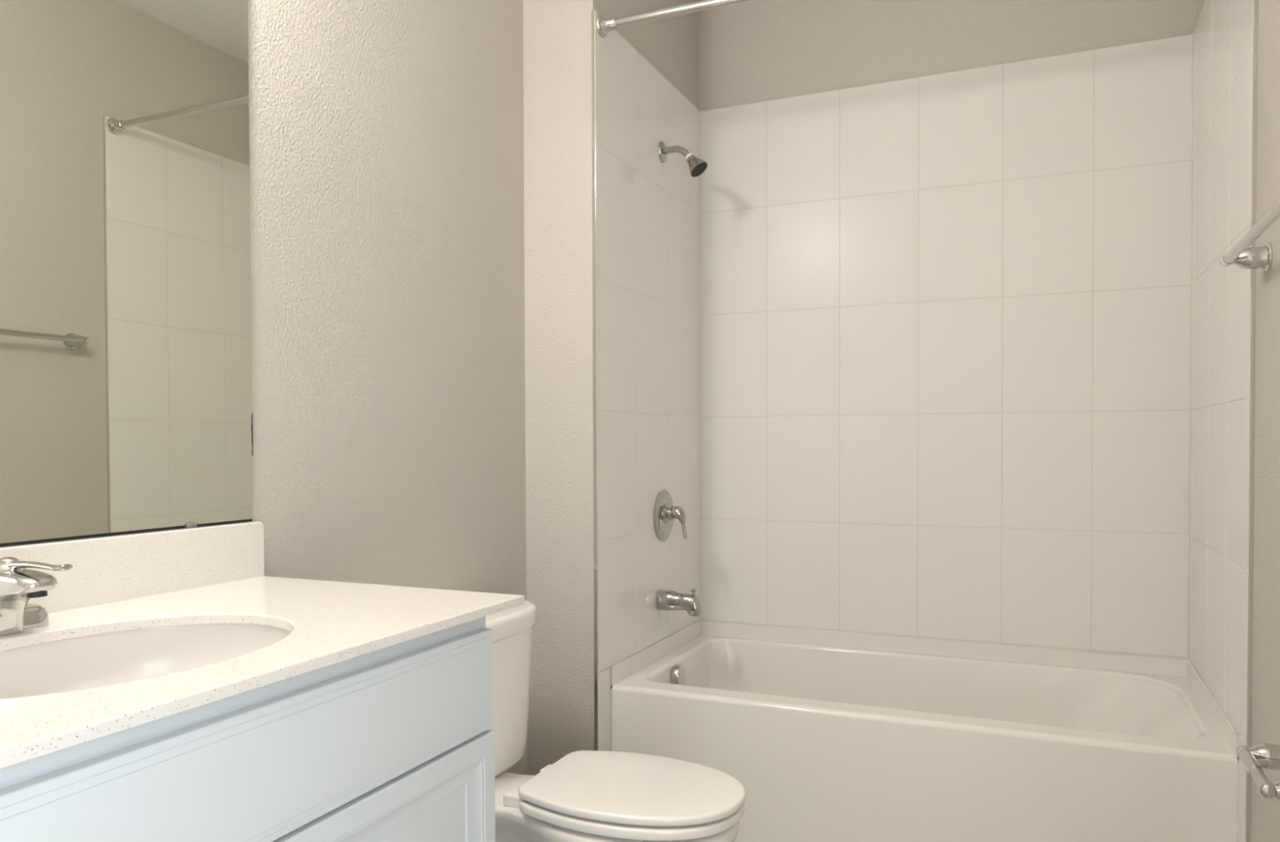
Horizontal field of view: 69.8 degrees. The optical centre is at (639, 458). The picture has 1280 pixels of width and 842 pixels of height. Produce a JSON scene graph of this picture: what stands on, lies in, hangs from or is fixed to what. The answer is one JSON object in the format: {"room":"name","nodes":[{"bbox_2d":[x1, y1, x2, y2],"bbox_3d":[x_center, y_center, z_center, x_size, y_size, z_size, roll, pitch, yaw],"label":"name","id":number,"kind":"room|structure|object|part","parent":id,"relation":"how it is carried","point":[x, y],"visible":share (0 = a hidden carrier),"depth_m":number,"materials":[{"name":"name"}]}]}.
{"room":"bathroom","nodes":[
{"label":"bathroom","id":0,"kind":"room"},
{"bbox_2d":[1,0,527,774],"bbox_3d":[-0.871,-0.277,1.543,0.120,2.740,4.361,0,1,24],"label":"wall","id":1,"kind":"structure","parent":0,"point":[386,137],"depth_m":2.08,"materials":[{"name":"beige paint"}]},
{"bbox_2d":[0,0,253,546],"bbox_3d":[-0.938,-0.417,1.227,0.010,1.086,1.054,0,1,24],"label":"wall mirror","id":2,"kind":"object","parent":1,"relation":"attached to","point":[126,373],"visible":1,"depth_m":1.47,"materials":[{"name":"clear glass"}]},
{"bbox_2d":[0,520,264,613],"bbox_3d":[-0.933,0.178,1.233,0.020,0.103,1.087,0,1,24],"label":"backsplash","id":3,"kind":"structure","parent":1,"relation":"attached to","point":[107,569],"depth_m":1.49,"materials":[{"name":"stone"}]},
{"bbox_2d":[523,0,698,774],"bbox_3d":[-0.033,-0.306,3.027,0.222,2.740,0.969,0,1,24],"label":"wall partition","id":4,"kind":"structure","parent":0,"point":[557,33],"depth_m":2.59,"materials":[{"name":"beige paint"}]},
{"bbox_2d":[595,11,702,751],"bbox_3d":[0.050,-0.087,2.923,0.016,2.302,0.840,0,1,24],"label":"tiled wall","id":5,"kind":"structure","parent":4,"relation":"attached to","point":[648,208],"depth_m":2.82,"materials":[{"name":"white tile"}]},
{"bbox_2d":[591,9,599,750],"bbox_3d":[-0.123,-0.079,2.539,0.012,2.304,0.006,0,1,24],"label":"trim","id":6,"kind":"structure","parent":5,"relation":"attached to","point":[593,11],"depth_m":2.53,"materials":[{"name":"silver metal"}]},
{"bbox_2d":[653,489,687,540],"bbox_3d":[0.113,0.182,2.963,0.083,0.166,0.166,0,1,24],"label":"shower valve","id":7,"kind":"object","parent":5,"relation":"attached to","point":[664,513],"visible":1,"depth_m":2.95,"materials":[{"name":"silver metal"}]},
{"bbox_3d":[0.126,0.204,2.958,0.056,0.107,0.042,0,1,24],"label":"lever handle","id":8,"kind":"part","parent":7,"relation":"part of","materials":[{"name":"silver metal"}]},
{"bbox_2d":[655,588,702,616],"bbox_3d":[0.126,0.454,2.927,0.138,0.086,0.064,0,1,24],"label":"tub spout","id":9,"kind":"object","parent":5,"relation":"attached to","point":[670,600],"visible":1,"depth_m":2.90,"materials":[{"name":"silver metal"}]},
{"bbox_3d":[0.170,0.422,2.907,0.017,0.022,0.017,0,1,24],"label":"diverter knob","id":10,"kind":"part","parent":9,"relation":"part of","materials":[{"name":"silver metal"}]},
{"bbox_2d":[657,141,707,177],"bbox_3d":[0.141,-0.960,2.927,0.153,0.126,0.068,0,1,24],"label":"shower","id":11,"kind":"object","parent":5,"relation":"attached to","point":[697,166],"visible":1,"depth_m":2.92,"materials":[{"name":"silver metal"}]},
{"bbox_3d":[0.120,-0.978,2.938,0.100,0.051,0.021,0,1,24],"label":"shower arm","id":12,"kind":"part","parent":11,"relation":"part of","materials":[{"name":"silver metal"}]},
{"bbox_2d":[698,0,1196,111],"bbox_3d":[0.945,-0.310,3.061,1.542,2.740,0.121,0,1,24],"label":"wall","id":13,"kind":"structure","parent":0,"point":[757,51],"depth_m":3.03,"materials":[{"name":"beige paint"}]},
{"bbox_2d":[699,33,1193,658],"bbox_3d":[0.916,-0.329,2.994,1.532,1.827,0.024,0,1,24],"label":"tiled wall","id":14,"kind":"structure","parent":13,"relation":"attached to","point":[945,318],"depth_m":2.95,"materials":[{"name":"white tile"}]},
{"bbox_2d":[1195,0,1279,841],"bbox_3d":[0.854,-0.268,0.786,0.120,2.740,4.361,0,1,24],"label":"wall","id":15,"kind":"structure","parent":0,"point":[1265,691],"depth_m":1.80,"materials":[{"name":"beige paint"}]},
{"bbox_2d":[1186,0,1252,841],"bbox_3d":[1.448,-0.080,2.310,0.016,2.302,0.840,0,1,24],"label":"tiled wall","id":16,"kind":"structure","parent":15,"relation":"attached to","point":[1222,58],"depth_m":2.23,"materials":[{"name":"white tile"}]},
{"bbox_2d":[596,0,755,37],"bbox_3d":[0.590,-1.198,2.242,1.523,0.060,0.058,0,1,24],"label":"shower curtain rod","id":17,"kind":"object","parent":16,"relation":"attached to","point":[604,25],"visible":1,"depth_m":2.47,"materials":[{"name":"silver metal"}]},
{"bbox_2d":[1219,199,1279,271],"bbox_3d":[1.071,-0.391,1.532,0.082,0.057,0.667,0,1,24],"label":"towel bar","id":18,"kind":"object","parent":15,"relation":"attached to","point":[1240,255],"visible":1,"depth_m":1.77,"materials":[{"name":"silver metal"}]},
{"bbox_3d":[1.194,-0.396,1.812,0.082,0.057,0.057,0,1,24],"label":"wall post","id":19,"kind":"part","parent":18,"relation":"part of","materials":[{"name":"silver metal"}]},
{"bbox_2d":[1244,0,1257,841],"bbox_3d":[1.280,-0.072,1.922,0.009,2.304,0.004,0,1,24],"label":"trim","id":20,"kind":"structure","parent":15,"relation":"attached to","point":[1255,2],"depth_m":1.92,"materials":[{"name":"silver metal"}]},
{"bbox_2d":[1235,742,1279,799],"bbox_3d":[1.083,0.535,1.567,0.080,0.060,0.245,0,1,24],"label":"toilet paper holder","id":21,"kind":"object","parent":15,"relation":"attached to","point":[1265,755],"visible":1,"depth_m":1.62,"materials":[{"name":"silver metal"}]},
{"bbox_3d":[1.120,0.533,1.651,0.080,0.060,0.060,0,1,24],"label":"wall post","id":22,"kind":"part","parent":21,"relation":"part of","materials":[{"name":"silver metal"}]},
{"bbox_3d":[1.046,0.536,1.482,0.080,0.060,0.060,0,1,24],"label":"wall post","id":23,"kind":"part","parent":21,"relation":"part of","materials":[{"name":"silver metal"}]},
{"bbox_3d":[-0.004,1.147,1.191,2.004,0.100,4.361,0,1,24],"label":"floor","id":24,"kind":"structure","parent":0,"visible":0},
{"bbox_2d":[0,616,494,841],"bbox_3d":[-0.683,0.673,1.132,0.558,0.855,0.995,0,1,24],"label":"vanity cabinet","id":25,"kind":"object","parent":24,"relation":"on","point":[393,743],"visible":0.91,"depth_m":1.09,"materials":[{"name":"white paint"}]},
{"bbox_2d":[0,520,524,768],"bbox_3d":[-0.674,0.186,1.120,0.584,0.118,1.087,0,1,24],"label":"countertop","id":26,"kind":"structure","parent":25,"relation":"on","point":[212,574],"depth_m":1.34,"materials":[{"name":"stone"}]},
{"bbox_2d":[0,556,72,635],"bbox_3d":[-0.799,0.179,1.188,0.175,0.101,0.135,0,1,24],"label":"faucet","id":27,"kind":"object","parent":26,"relation":"on","point":[19,584],"visible":1,"depth_m":1.18,"materials":[{"name":"silver metal"}]},
{"bbox_3d":[-0.818,0.187,1.196,0.135,0.085,0.060,0,1,24],"label":"spout","id":28,"kind":"part","parent":27,"relation":"part of","materials":[{"name":"silver metal"}]},
{"bbox_3d":[-0.853,0.214,1.212,0.053,0.030,0.135,0,1,24],"label":"plate","id":29,"kind":"part","parent":27,"relation":"part of","materials":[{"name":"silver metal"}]},
{"bbox_3d":[-0.770,0.137,1.174,0.111,0.012,0.018,0,1,24],"label":"lever","id":30,"kind":"part","parent":27,"relation":"part of","materials":[{"name":"silver metal"}]},
{"bbox_2d":[0,622,290,698],"bbox_3d":[-0.645,0.326,1.119,0.391,0.162,0.512,0,1,24],"label":"undermount sink","id":31,"kind":"object","parent":26,"relation":"in","point":[104,659],"visible":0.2,"depth_m":1.30,"materials":[{"name":"white ceramic"}]},
{"bbox_3d":[-0.338,0.710,1.251,0.020,0.544,0.490,0,1,24],"label":"cabinet door","id":32,"kind":"part","parent":25,"relation":"part of","materials":[{"name":"white paint"}]},
{"bbox_2d":[485,600,746,841],"bbox_3d":[-0.155,0.718,1.986,0.811,0.732,0.504,0,1,24],"label":"toilet","id":33,"kind":"object","parent":24,"relation":"on","point":[584,795],"visible":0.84,"depth_m":1.85,"materials":[{"name":"white ceramic"}]},
{"bbox_3d":[-0.415,0.557,2.097,0.233,0.318,0.482,0,1,24],"label":"tank","id":34,"kind":"part","parent":33,"relation":"part of","materials":[{"name":"white ceramic"}]},
{"bbox_3d":[-0.415,0.376,2.094,0.245,0.052,0.504,0,1,24],"label":"tank lid","id":35,"kind":"part","parent":33,"relation":"part of","materials":[{"name":"white ceramic"}]},
{"bbox_3d":[-0.169,0.897,1.946,0.782,0.374,0.359,0,1,24],"label":"bowl","id":36,"kind":"part","parent":33,"relation":"part of","materials":[{"name":"white ceramic"}]},
{"bbox_3d":[0.000,0.691,1.868,0.427,0.021,0.341,0,1,24],"label":"seat","id":37,"kind":"part","parent":33,"relation":"part of","materials":[{"name":"white plastic"}]},
{"bbox_3d":[-0.002,0.665,1.868,0.437,0.022,0.336,0,1,24],"label":"lid","id":38,"kind":"part","parent":33,"relation":"part of","materials":[{"name":"white plastic"}]},
{"bbox_2d":[609,620,1239,841],"bbox_3d":[0.769,0.829,2.672,1.536,0.478,0.766,0,1,24],"label":"bathtub","id":39,"kind":"object","parent":24,"relation":"on","point":[828,735],"visible":0.94,"depth_m":2.42,"materials":[{"name":"white ceramic"}]},
{"bbox_3d":[0.122,0.684,2.899,0.023,0.069,0.069,0,1,24],"label":"overflow plate","id":40,"kind":"part","parent":39,"relation":"part of","materials":[{"name":"silver metal"}]}
]}

